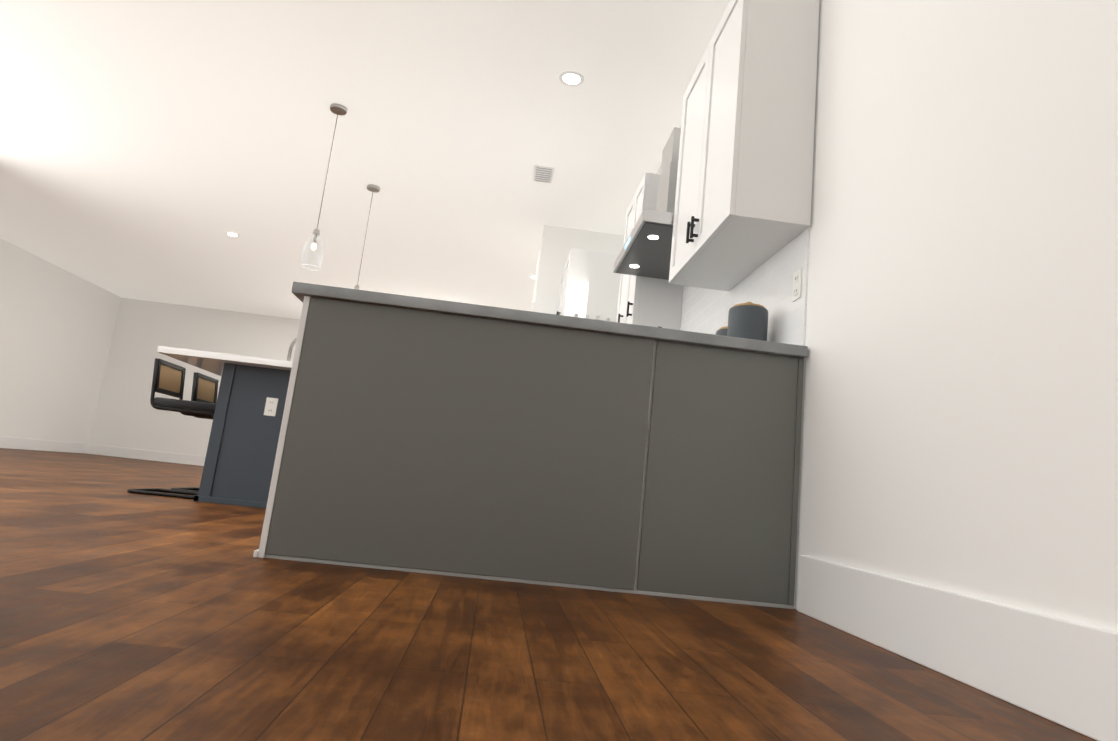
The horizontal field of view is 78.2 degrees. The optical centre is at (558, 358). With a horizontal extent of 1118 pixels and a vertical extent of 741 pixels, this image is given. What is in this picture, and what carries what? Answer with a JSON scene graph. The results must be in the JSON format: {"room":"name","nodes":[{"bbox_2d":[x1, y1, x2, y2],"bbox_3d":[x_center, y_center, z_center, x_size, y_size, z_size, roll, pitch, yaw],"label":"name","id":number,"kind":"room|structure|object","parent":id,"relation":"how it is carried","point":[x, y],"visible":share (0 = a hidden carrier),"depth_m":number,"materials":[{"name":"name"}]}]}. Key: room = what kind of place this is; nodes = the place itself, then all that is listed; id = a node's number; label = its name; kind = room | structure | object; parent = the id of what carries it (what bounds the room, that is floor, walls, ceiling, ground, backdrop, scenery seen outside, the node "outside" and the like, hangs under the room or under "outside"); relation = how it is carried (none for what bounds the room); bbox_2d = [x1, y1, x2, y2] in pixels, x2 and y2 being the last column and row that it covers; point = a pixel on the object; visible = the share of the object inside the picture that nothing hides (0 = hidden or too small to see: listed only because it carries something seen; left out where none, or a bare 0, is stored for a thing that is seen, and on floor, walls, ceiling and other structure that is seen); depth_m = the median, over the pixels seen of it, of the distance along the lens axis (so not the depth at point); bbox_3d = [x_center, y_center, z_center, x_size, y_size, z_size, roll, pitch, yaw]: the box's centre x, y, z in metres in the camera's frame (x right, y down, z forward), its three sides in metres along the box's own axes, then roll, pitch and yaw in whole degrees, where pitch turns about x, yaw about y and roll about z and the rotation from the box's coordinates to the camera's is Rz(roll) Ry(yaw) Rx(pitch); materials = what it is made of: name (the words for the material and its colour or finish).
{"room":"kitchen and living room","nodes":[
{"label":"kitchen and living room","id":0,"kind":"room"},
{"bbox_2d":[0,0,729,318],"bbox_3d":[-3.527,-2.153,5.863,9.120,0.100,16.800,7,-11,-4],"label":"ceiling","id":1,"kind":"structure","parent":0,"point":[153,150],"depth_m":5.93,"materials":[{"name":"white paint"}]},
{"bbox_2d":[225,232,239,236],"bbox_3d":[-4.229,-1.603,8.912,0.176,0.007,0.176,7,-11,-4],"label":"recessed light","id":2,"kind":"object","parent":1,"relation":"in","point":[232,234],"visible":0.96,"depth_m":8.90,"materials":[{"name":"white plastic"}]},
{"bbox_2d":[301,103,346,270],"bbox_3d":[-1.816,-1.336,5.334,0.154,1.328,0.154,7,-11,-4],"label":"pendant light","id":3,"kind":"object","parent":1,"relation":"hanging from","point":[338,109],"visible":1,"depth_m":5.29,"materials":[{"name":"clear glass"}]},
{"bbox_2d":[354,184,379,289],"bbox_3d":[-1.936,-1.069,6.803,0.154,1.338,0.154,7,-11,-4],"label":"pendant light","id":4,"kind":"object","parent":1,"relation":"hanging from","point":[372,188],"visible":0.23,"depth_m":6.87,"materials":[{"name":"silver metal"}]},
{"bbox_2d":[533,165,554,183],"bbox_3d":[-0.141,-1.662,6.227,0.180,0.012,0.320,7,-11,-4],"label":"ceiling vent","id":5,"kind":"object","parent":1,"relation":"in","point":[544,174],"visible":1,"depth_m":6.21,"materials":[{"name":"white metal"}]},
{"bbox_2d":[559,71,583,85],"bbox_3d":[0.086,-1.921,4.725,0.176,0.007,0.176,7,-11,-4],"label":"recessed light","id":6,"kind":"object","parent":1,"relation":"in","point":[571,78],"visible":1,"depth_m":4.72,"materials":[{"name":"white plastic"}]},
{"bbox_2d":[0,448,1096,740],"bbox_3d":[-3.862,0.955,5.281,9.120,0.100,16.800,7,-11,-4],"label":"floor","id":7,"kind":"structure","parent":0,"point":[124,616],"depth_m":1.31,"materials":[{"name":"brown wood"}]},
{"bbox_2d":[127,358,215,498],"bbox_3d":[-2.507,0.489,4.686,0.488,0.878,0.433,7,-11,-4],"label":"stool","id":8,"kind":"object","parent":7,"relation":"on","point":[169,378],"visible":0.77,"depth_m":4.54,"materials":[{"name":"black metal"}]},
{"bbox_2d":[171,372,218,491],"bbox_3d":[-2.562,0.594,5.274,0.488,0.878,0.433,7,-11,-4],"label":"stool","id":9,"kind":"object","parent":7,"relation":"on","point":[204,388],"visible":0.17,"depth_m":5.27,"materials":[{"name":"black metal"}]},
{"bbox_2d":[193,362,290,507],"bbox_3d":[-2.014,0.693,5.507,0.650,0.884,2.290,7,-11,-4],"label":"kitchen island","id":10,"kind":"object","parent":7,"relation":"on","point":[244,438],"depth_m":4.39,"materials":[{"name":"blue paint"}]},
{"bbox_2d":[157,346,240,373],"bbox_3d":[-2.389,0.187,5.546,0.470,0.040,2.520,7,-11,-4],"label":"island countertop","id":11,"kind":"structure","parent":10,"relation":"on","point":[205,360],"depth_m":4.33,"materials":[{"name":"white stone"}]},
{"bbox_2d":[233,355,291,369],"bbox_3d":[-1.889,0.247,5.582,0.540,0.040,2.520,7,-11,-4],"label":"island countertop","id":12,"kind":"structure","parent":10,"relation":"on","point":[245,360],"depth_m":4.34,"materials":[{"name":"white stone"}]},
{"bbox_2d":[263,397,278,416],"bbox_3d":[-1.858,0.312,4.437,0.072,0.116,0.008,7,-11,-4],"label":"outlet","id":13,"kind":"object","parent":10,"relation":"attached to","point":[270,404],"depth_m":4.44,"materials":[{"name":"white plastic"}]},
{"bbox_2d":[253,294,803,608],"bbox_3d":[-0.068,0.378,2.690,1.800,0.881,0.654,7,-11,-4],"label":"base cabinet","id":14,"kind":"object","parent":7,"relation":"on","point":[435,436],"depth_m":2.37,"materials":[{"name":"grey wood"}]},
{"bbox_2d":[291,282,807,357],"bbox_3d":[-0.048,-0.059,2.864,1.840,0.040,0.882,7,-11,-4],"label":"countertop","id":15,"kind":"structure","parent":14,"relation":"on","point":[314,290],"depth_m":2.43,"materials":[{"name":"grey stone"}]},
{"bbox_2d":[716,326,727,335],"bbox_3d":[0.766,-0.056,3.056,0.144,0.194,0.144,7,-11,-4],"label":"canister","id":16,"kind":"object","parent":15,"relation":"on","point":[722,331],"visible":0.15,"depth_m":3.02,"materials":[{"name":"grey ceramic"}]},
{"bbox_2d":[727,302,767,340],"bbox_3d":[0.779,-0.117,2.843,0.160,0.238,0.160,7,-11,-4],"label":"canister","id":17,"kind":"object","parent":15,"relation":"on","point":[747,320],"visible":0.65,"depth_m":2.78,"materials":[{"name":"grey ceramic"}]},
{"bbox_2d":[556,248,620,321],"bbox_3d":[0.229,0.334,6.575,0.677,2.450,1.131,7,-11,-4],"label":"refrigerator","id":18,"kind":"object","parent":7,"relation":"on","point":[589,283],"visible":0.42,"depth_m":6.18,"materials":[{"name":"white metal"}]},
{"bbox_2d":[575,314,609,320],"bbox_3d":[0.336,-0.275,6.101,0.485,0.211,0.027,7,-11,-4],"label":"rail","id":19,"kind":"object","parent":18,"relation":"attached to","point":[597,318],"visible":0.02,"depth_m":6.11,"materials":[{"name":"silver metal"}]},
{"bbox_2d":[0,0,1117,631],"bbox_3d":[-3.694,-0.599,5.572,9.120,3.080,16.800,7,-11,-4],"label":"wall","id":20,"kind":"structure","parent":0,"point":[948,318],"depth_m":1.82,"materials":[{"name":"white paint"}]},
{"bbox_2d":[0,436,1117,740],"bbox_3d":[-3.847,0.816,5.307,8.820,0.185,16.500,7,-11,-4],"label":"baseboard","id":21,"kind":"structure","parent":20,"relation":"attached to","point":[1058,670],"depth_m":1.49,"materials":[{"name":"white wood"}]},
{"bbox_2d":[613,127,680,279],"bbox_3d":[0.663,-0.960,4.092,0.471,0.737,0.917,7,-11,-4],"label":"range hood","id":22,"kind":"object","parent":20,"relation":"attached to","point":[645,251],"visible":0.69,"depth_m":3.99,"materials":[{"name":"silver metal"}]},
{"bbox_2d":[616,173,682,329],"bbox_3d":[0.632,-0.657,4.860,0.349,1.055,0.683,7,-11,-4],"label":"tall cabinet","id":23,"kind":"object","parent":20,"relation":"attached to","point":[648,301],"visible":0.42,"depth_m":4.48,"materials":[{"name":"white wood"}]},
{"bbox_2d":[669,0,819,290],"bbox_3d":[0.794,-0.959,3.148,0.349,1.055,0.928,7,-11,-4],"label":"upper cabinet","id":24,"kind":"object","parent":20,"relation":"attached to","point":[742,210],"visible":1,"depth_m":2.74,"materials":[{"name":"white wood"}]},
{"bbox_2d":[792,268,802,301],"bbox_3d":[0.920,-0.284,2.661,0.008,0.116,0.072,7,-11,-4],"label":"wall outlet","id":25,"kind":"object","parent":20,"relation":"attached to","point":[797,286],"visible":1,"depth_m":2.65,"materials":[{"name":"white plastic"}]}
]}

